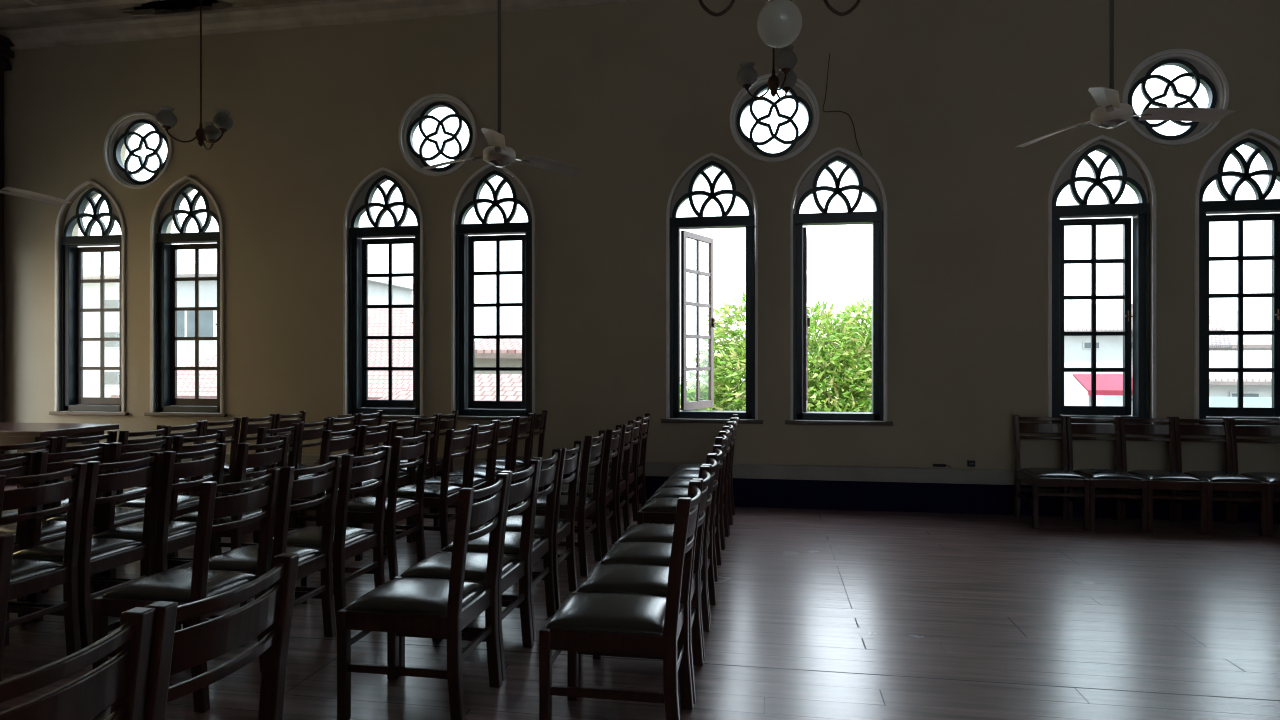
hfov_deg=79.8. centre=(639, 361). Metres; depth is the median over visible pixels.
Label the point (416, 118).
window
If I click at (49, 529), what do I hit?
seat cushion
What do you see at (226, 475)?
seat cushion
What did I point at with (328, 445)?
dining chair
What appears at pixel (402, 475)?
seat cushion
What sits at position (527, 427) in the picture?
dining chair
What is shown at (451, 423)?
dining chair
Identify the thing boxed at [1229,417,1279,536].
dining chair
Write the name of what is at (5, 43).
trim
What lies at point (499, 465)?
seat cushion
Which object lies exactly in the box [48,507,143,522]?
seat cushion
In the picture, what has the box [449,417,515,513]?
dining chair
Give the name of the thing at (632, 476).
dining chair
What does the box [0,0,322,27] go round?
ceiling
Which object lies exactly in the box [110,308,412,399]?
house
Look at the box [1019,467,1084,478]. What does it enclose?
seat cushion
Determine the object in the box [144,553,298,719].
dining chair
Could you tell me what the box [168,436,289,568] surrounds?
dining chair
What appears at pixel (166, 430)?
dining chair
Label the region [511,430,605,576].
dining chair
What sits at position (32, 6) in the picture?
trim
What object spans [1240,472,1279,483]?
seat cushion
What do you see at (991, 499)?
baseboard
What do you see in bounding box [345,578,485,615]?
seat cushion
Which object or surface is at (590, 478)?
seat cushion
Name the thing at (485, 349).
house
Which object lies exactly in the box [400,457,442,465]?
seat cushion
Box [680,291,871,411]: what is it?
tree
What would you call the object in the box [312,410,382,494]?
dining chair
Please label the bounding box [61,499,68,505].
seat cushion
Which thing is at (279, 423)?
dining chair
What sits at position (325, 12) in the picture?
trim
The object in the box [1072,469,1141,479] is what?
seat cushion
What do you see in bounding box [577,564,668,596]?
seat cushion
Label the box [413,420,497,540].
dining chair
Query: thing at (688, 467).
seat cushion
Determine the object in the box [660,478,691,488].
seat cushion
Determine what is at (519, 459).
seat cushion
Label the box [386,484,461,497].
seat cushion
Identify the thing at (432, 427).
dining chair
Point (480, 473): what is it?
seat cushion
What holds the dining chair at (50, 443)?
on the floor
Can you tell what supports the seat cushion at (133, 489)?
on the dining chair at (166, 430)
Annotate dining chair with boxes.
[0,437,56,525]
[0,443,109,621]
[0,452,36,623]
[0,463,86,655]
[0,533,14,681]
[0,607,155,719]
[4,452,162,648]
[41,436,172,593]
[51,431,116,517]
[90,443,226,615]
[93,468,279,712]
[115,426,170,505]
[115,430,225,571]
[136,421,203,495]
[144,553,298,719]
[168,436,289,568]
[183,417,240,495]
[183,456,341,665]
[197,423,299,542]
[224,414,276,483]
[228,411,305,482]
[245,418,330,479]
[255,446,391,629]
[258,426,360,542]
[299,414,357,510]
[299,421,392,527]
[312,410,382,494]
[322,431,429,579]
[337,473,508,719]
[366,417,418,496]
[369,414,438,512]
[383,425,474,554]
[393,459,539,680]
[398,411,457,487]
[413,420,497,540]
[436,448,561,640]
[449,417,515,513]
[475,413,533,507]
[476,440,582,611]
[482,410,547,500]
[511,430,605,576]
[539,480,700,719]
[561,425,622,557]
[562,420,633,538]
[572,466,710,703]
[574,416,641,525]
[589,413,649,510]
[596,454,716,660]
[614,445,721,628]
[637,432,726,581]
[648,426,729,561]
[657,422,732,547]
[666,418,736,535]
[674,414,738,523]
[1013,415,1089,530]
[1065,415,1146,532]
[1119,416,1206,534]
[1174,417,1266,536]
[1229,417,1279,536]
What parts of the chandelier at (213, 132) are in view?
glass globe, arm, hanging rod, glass globe, arm, glass globe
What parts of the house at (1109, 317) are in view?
pane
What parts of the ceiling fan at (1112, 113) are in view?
blade, blade, down rod, blade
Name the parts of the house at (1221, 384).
pane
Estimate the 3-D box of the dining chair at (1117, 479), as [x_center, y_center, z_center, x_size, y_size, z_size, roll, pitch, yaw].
[4.192,0.988,6.916,0.457,0.965,0.596,0,0,9]
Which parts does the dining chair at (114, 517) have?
leg, seat frame, rail, leg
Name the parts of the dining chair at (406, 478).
leg, seat frame, rail, leg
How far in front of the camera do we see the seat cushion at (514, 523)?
4.65 m
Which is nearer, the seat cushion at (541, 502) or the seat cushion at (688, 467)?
the seat cushion at (541, 502)
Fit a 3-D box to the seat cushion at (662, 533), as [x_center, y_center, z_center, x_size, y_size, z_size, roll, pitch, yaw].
[0.135,1.003,4.483,0.467,0.060,0.400,0,0,9]
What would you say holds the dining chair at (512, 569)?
on the floor
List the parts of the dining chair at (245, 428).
leg, seat frame, rail, rail, leg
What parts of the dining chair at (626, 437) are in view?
seat frame, leg, rail, leg, rail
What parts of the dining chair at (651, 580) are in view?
leg, leg, seat frame, leg, leg, rail, rail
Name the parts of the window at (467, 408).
sill, frame, spandrel panel, casement frame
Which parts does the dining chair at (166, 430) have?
leg, seat frame, rail, leg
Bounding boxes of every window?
[49,180,128,415]
[103,112,171,188]
[144,176,227,416]
[338,167,427,418]
[398,94,476,175]
[446,164,539,420]
[661,152,762,423]
[730,73,818,161]
[785,147,892,425]
[1048,135,1155,423]
[1122,49,1228,144]
[1194,128,1279,425]
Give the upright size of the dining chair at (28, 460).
0.965 m
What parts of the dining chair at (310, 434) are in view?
leg, rail, rail, leg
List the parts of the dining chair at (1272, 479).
leg, rail, rail, seat frame, leg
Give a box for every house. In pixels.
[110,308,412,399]
[378,374,521,400]
[475,334,521,373]
[1064,304,1224,405]
[1096,350,1271,405]
[1209,311,1271,350]
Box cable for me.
[823,53,861,154]
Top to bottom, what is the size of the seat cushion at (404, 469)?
0.060 m
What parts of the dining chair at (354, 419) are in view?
leg, rail, rail, leg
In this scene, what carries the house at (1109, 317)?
on the ground
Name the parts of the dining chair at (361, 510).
leg, seat frame, leg, rail, rail, leg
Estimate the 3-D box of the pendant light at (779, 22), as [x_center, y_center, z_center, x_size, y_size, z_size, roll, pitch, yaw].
[0.692,-2.760,3.798,0.907,2.381,0.222,0,0,-4]
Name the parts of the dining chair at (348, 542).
leg, seat frame, leg, rail, rail, leg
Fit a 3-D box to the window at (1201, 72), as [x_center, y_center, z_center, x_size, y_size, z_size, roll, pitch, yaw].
[4.991,-2.465,7.178,0.892,0.892,0.144,0,0,9]
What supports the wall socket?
attached to the wall
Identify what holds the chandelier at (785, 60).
hanging from the ceiling
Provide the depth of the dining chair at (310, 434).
6.58 m
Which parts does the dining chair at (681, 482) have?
leg, leg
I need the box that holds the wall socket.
[967,460,974,466]
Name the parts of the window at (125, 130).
ring panel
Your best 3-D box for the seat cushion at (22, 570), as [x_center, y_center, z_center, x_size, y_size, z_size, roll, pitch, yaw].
[-3.128,1.003,3.661,0.467,0.060,0.400,0,0,9]
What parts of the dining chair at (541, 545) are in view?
seat frame, leg, rail, rail, leg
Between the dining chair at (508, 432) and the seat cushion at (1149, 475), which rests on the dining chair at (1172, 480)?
the seat cushion at (1149, 475)
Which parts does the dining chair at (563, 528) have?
seat frame, leg, rail, rail, leg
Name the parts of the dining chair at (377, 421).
leg, seat frame, rail, leg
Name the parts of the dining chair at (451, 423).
leg, seat frame, rail, leg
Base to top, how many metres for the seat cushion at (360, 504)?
0.060 m
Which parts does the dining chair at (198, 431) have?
leg, rail, seat frame, leg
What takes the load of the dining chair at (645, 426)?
on the floor
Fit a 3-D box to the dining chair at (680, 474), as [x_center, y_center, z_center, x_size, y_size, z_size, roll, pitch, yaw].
[0.552,0.988,6.735,0.596,0.965,0.457,0,0,9]
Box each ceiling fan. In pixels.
[0,186,71,205]
[420,0,586,176]
[1015,0,1235,147]
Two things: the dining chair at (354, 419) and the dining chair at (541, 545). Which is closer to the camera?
the dining chair at (541, 545)
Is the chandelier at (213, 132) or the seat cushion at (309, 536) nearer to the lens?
the seat cushion at (309, 536)
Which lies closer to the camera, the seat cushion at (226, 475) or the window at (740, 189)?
the seat cushion at (226, 475)
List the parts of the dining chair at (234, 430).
leg, rail, rail, seat frame, leg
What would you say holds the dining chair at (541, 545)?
on the floor
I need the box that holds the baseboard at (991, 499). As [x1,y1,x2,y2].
[63,465,1279,522]
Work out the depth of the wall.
7.97 m
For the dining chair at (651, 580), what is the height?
0.965 m
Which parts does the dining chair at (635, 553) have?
seat frame, leg, leg, rail, rail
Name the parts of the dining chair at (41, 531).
leg, seat frame, rail, leg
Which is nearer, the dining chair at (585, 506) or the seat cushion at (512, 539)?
the seat cushion at (512, 539)
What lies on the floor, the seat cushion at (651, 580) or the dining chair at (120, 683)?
the dining chair at (120, 683)
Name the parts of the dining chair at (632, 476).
seat frame, leg, leg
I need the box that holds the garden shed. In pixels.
[1209,397,1271,406]
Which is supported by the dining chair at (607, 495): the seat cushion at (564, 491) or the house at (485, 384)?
the seat cushion at (564, 491)
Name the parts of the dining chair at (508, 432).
leg, rail, rail, leg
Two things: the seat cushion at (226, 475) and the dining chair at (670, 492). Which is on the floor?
the dining chair at (670, 492)
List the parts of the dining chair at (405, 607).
leg, leg, seat frame, leg, rail, rail, leg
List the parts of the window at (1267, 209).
spandrel panel, casement frame, casement handle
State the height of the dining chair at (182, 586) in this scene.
0.965 m
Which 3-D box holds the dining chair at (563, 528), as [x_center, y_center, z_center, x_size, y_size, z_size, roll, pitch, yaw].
[-0.681,0.988,4.740,0.596,0.965,0.457,0,0,9]
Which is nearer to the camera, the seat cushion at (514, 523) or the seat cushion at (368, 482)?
the seat cushion at (514, 523)
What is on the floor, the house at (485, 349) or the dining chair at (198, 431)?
the dining chair at (198, 431)
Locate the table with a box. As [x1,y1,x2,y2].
[0,422,118,487]
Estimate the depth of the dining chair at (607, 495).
5.83 m
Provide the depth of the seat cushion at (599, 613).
2.97 m
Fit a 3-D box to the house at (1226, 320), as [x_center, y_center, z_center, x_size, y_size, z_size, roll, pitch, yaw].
[37.353,1.720,44.947,10.100,9.500,10.100,0,0,9]
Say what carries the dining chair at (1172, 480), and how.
on the floor
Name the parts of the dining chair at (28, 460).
rail, seat frame, leg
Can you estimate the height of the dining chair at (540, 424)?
0.965 m
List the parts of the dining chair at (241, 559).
leg, seat frame, leg, rail, rail, leg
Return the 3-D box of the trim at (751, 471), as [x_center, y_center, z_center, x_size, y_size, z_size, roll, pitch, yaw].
[0.550,1.107,7.843,16.680,0.145,0.045,0,0,9]
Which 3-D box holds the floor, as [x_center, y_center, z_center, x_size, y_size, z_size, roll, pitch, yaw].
[-0.427,1.530,1.951,17.080,0.120,12.510,0,0,9]
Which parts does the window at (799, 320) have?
casement frame, frame, spandrel panel, sill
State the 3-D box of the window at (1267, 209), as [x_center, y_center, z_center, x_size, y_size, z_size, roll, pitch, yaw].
[5.626,-0.757,7.126,1.040,2.765,0.300,0,0,9]
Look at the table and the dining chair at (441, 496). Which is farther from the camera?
the table
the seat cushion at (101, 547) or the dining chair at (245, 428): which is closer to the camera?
the seat cushion at (101, 547)
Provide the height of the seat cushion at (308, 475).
0.060 m
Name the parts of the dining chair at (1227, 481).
leg, rail, rail, leg, leg, seat frame, leg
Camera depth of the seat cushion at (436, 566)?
3.68 m
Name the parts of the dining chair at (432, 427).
leg, seat frame, rail, leg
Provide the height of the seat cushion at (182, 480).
0.060 m
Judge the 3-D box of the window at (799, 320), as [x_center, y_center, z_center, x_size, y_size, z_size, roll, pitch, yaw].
[2.041,-0.757,8.020,1.040,2.765,0.892,0,0,9]
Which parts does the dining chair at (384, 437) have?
leg, leg, seat frame, rail, rail, leg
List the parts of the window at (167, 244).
sill, frame, spandrel panel, casement frame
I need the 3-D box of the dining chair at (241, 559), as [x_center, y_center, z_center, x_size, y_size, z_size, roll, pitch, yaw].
[-1.915,0.988,3.931,0.596,0.965,0.457,0,0,9]
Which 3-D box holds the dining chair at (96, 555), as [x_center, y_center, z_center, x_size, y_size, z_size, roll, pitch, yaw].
[-2.993,0.988,4.120,0.596,0.965,0.457,0,0,9]
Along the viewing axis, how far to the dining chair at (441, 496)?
5.81 m
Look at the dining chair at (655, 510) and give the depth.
5.22 m
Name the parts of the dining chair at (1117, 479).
leg, leg, rail, rail, seat frame, leg, leg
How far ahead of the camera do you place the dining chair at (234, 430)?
6.93 m
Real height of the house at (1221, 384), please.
6.900 m
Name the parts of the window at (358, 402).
sill, frame, spandrel panel, casement frame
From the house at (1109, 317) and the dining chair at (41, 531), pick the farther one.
the house at (1109, 317)
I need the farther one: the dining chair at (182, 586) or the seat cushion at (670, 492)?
the seat cushion at (670, 492)
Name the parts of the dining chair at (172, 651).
leg, rail, rail, leg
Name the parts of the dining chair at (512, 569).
leg, seat frame, leg, rail, rail, leg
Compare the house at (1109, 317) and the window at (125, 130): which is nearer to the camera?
the window at (125, 130)
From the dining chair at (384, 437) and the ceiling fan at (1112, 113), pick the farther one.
the dining chair at (384, 437)
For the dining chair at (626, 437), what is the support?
on the floor
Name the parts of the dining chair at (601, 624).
leg, leg, seat frame, leg, leg, rail, rail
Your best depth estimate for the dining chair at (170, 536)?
4.43 m
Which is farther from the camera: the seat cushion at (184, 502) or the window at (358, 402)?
the window at (358, 402)
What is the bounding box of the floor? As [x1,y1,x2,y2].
[0,485,1279,719]
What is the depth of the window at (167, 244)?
8.92 m
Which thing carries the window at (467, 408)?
in the wall
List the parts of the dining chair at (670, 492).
leg, leg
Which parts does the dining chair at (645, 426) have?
seat frame, leg, leg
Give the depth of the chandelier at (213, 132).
6.79 m
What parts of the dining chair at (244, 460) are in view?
leg, leg, seat frame, rail, rail, leg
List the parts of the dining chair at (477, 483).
leg, leg, seat frame, rail, rail, leg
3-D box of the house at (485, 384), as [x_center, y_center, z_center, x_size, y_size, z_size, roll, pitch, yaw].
[-2.634,3.340,13.462,3.500,6.260,3.300,0,0,9]
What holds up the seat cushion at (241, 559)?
on the dining chair at (241, 559)
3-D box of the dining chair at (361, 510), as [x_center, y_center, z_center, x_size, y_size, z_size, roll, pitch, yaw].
[-1.846,0.988,5.414,0.596,0.965,0.457,0,0,10]
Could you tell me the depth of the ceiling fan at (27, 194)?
5.99 m
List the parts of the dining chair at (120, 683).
rail, rail, leg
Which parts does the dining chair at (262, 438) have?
seat frame, leg, rail, leg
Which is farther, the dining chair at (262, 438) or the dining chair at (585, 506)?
the dining chair at (262, 438)
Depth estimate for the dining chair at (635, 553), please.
3.95 m
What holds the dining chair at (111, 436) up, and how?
on the floor
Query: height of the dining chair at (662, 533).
0.965 m
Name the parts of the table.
leg, leg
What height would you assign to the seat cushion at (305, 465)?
0.060 m
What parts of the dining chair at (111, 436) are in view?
leg, rail, leg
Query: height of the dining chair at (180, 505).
0.965 m
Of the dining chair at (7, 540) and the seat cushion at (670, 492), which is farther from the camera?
the seat cushion at (670, 492)
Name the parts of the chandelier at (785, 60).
glass globe, arm, hanging rod, arm, arm, glass globe, glass globe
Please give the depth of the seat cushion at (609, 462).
7.25 m
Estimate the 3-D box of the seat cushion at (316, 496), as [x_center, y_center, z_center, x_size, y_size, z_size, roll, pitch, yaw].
[-2.574,1.003,5.900,0.467,0.060,0.400,0,0,9]
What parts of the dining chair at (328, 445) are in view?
leg, seat frame, leg, rail, rail, leg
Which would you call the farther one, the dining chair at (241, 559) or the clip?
the clip
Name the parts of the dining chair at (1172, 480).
leg, rail, rail, leg, seat frame, leg, leg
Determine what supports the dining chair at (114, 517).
on the floor
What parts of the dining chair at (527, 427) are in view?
leg, seat frame, rail, rail, leg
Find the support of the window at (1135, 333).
in the wall
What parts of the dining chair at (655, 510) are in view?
leg, seat frame, leg, leg, rail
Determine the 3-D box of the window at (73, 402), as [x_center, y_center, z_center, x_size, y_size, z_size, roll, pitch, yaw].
[-6.471,-0.757,9.131,1.040,2.765,0.300,0,0,9]
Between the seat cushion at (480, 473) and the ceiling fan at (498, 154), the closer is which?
the ceiling fan at (498, 154)
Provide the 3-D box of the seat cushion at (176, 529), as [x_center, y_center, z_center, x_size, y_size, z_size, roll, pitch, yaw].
[-2.925,1.003,4.580,0.467,0.060,0.400,0,0,9]
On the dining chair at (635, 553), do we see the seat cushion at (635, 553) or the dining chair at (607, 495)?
the seat cushion at (635, 553)
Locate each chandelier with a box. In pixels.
[156,0,232,149]
[737,44,796,99]
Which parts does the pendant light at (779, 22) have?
arm, glass globe, arm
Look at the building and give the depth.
36.61 m
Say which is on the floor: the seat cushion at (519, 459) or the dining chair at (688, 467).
the dining chair at (688, 467)
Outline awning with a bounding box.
[1073,374,1122,405]
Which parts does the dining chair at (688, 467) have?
leg, leg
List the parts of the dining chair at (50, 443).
rail, leg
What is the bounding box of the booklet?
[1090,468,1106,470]
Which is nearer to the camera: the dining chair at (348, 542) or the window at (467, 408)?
the dining chair at (348, 542)
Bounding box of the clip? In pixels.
[933,464,949,466]
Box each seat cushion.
[0,520,65,539]
[2,509,17,516]
[10,559,63,582]
[13,537,142,561]
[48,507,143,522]
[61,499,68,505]
[92,521,195,541]
[102,568,256,602]
[115,495,198,508]
[123,487,145,493]
[136,478,190,486]
[171,508,261,523]
[183,471,228,479]
[191,545,321,571]
[222,482,264,492]
[224,463,264,471]
[245,473,317,479]
[272,526,373,547]
[298,491,337,499]
[299,463,340,472]
[336,497,415,512]
[338,477,376,487]
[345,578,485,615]
[375,471,406,479]
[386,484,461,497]
[399,463,427,472]
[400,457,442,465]
[400,552,519,580]
[425,476,485,487]
[441,531,543,553]
[449,468,500,478]
[475,462,523,470]
[476,515,566,534]
[485,456,532,464]
[515,495,592,509]
[546,593,665,634]
[561,484,609,497]
[562,475,622,486]
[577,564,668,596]
[579,468,631,478]
[589,462,639,470]
[601,542,671,565]
[618,524,673,542]
[641,498,677,512]
[651,487,687,498]
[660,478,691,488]
[669,471,698,478]
[676,464,701,471]
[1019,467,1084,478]
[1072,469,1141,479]
[1127,470,1200,481]
[1183,471,1261,482]
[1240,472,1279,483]
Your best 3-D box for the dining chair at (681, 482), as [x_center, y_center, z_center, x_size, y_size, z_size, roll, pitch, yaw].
[0.467,0.988,6.283,0.596,0.965,0.457,0,0,10]
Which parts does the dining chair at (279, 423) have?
leg, rail, leg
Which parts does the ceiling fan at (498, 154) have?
blade, blade, down rod, blade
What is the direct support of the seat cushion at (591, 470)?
on the dining chair at (632, 476)
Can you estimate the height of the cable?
1.032 m
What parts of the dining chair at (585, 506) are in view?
seat frame, leg, rail, rail, leg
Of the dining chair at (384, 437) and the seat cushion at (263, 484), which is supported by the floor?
the dining chair at (384, 437)
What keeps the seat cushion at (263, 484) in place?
on the dining chair at (262, 438)
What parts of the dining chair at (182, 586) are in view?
leg, leg, seat frame, leg, rail, rail, leg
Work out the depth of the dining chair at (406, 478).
6.82 m
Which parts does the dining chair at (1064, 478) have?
leg, leg, rail, rail, seat frame, leg, leg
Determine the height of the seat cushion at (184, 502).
0.060 m
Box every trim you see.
[0,0,163,14]
[0,0,651,50]
[0,35,14,469]
[4,450,1030,484]
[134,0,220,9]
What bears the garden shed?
on the ground
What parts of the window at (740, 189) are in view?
casement frame, sill, frame, spandrel panel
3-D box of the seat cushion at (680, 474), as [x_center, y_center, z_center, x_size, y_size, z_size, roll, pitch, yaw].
[0.505,1.003,6.743,0.467,0.060,0.400,0,0,9]
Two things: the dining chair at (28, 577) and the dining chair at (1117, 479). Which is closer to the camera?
the dining chair at (28, 577)
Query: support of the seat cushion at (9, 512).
on the dining chair at (50, 443)
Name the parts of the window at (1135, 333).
casement frame, spandrel panel, frame, casement handle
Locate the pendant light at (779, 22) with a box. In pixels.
[698,0,860,47]
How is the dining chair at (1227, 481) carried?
on the floor
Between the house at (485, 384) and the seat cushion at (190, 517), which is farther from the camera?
the house at (485, 384)
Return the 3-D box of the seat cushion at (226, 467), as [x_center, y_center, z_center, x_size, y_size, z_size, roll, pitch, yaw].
[-3.912,1.003,7.308,0.467,0.060,0.400,0,0,9]
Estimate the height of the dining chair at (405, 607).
0.965 m
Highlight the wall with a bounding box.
[4,0,1279,473]
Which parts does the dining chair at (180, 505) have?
leg, seat frame, rail, leg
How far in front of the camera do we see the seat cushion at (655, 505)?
5.25 m
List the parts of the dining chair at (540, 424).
leg, rail, rail, leg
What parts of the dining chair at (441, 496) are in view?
leg, leg, seat frame, leg, rail, rail, leg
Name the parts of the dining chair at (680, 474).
leg, leg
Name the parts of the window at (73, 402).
sill, frame, spandrel panel, casement frame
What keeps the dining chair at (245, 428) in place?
on the floor
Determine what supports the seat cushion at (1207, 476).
on the dining chair at (1227, 481)
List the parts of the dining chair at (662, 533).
seat frame, leg, leg, rail, rail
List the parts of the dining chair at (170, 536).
leg, leg, leg, seat frame, rail, rail, leg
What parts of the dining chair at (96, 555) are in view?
leg, leg, seat frame, rail, rail, leg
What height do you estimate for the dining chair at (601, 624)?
0.965 m
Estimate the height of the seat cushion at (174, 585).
0.060 m
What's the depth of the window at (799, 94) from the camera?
7.78 m
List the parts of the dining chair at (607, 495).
seat frame, leg, rail, leg, rail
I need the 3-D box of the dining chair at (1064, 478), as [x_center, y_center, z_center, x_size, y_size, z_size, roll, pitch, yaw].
[3.739,0.988,6.991,0.457,0.965,0.596,0,0,9]
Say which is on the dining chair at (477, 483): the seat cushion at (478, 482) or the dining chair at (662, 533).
the seat cushion at (478, 482)
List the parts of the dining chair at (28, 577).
leg, rail, seat frame, rail, leg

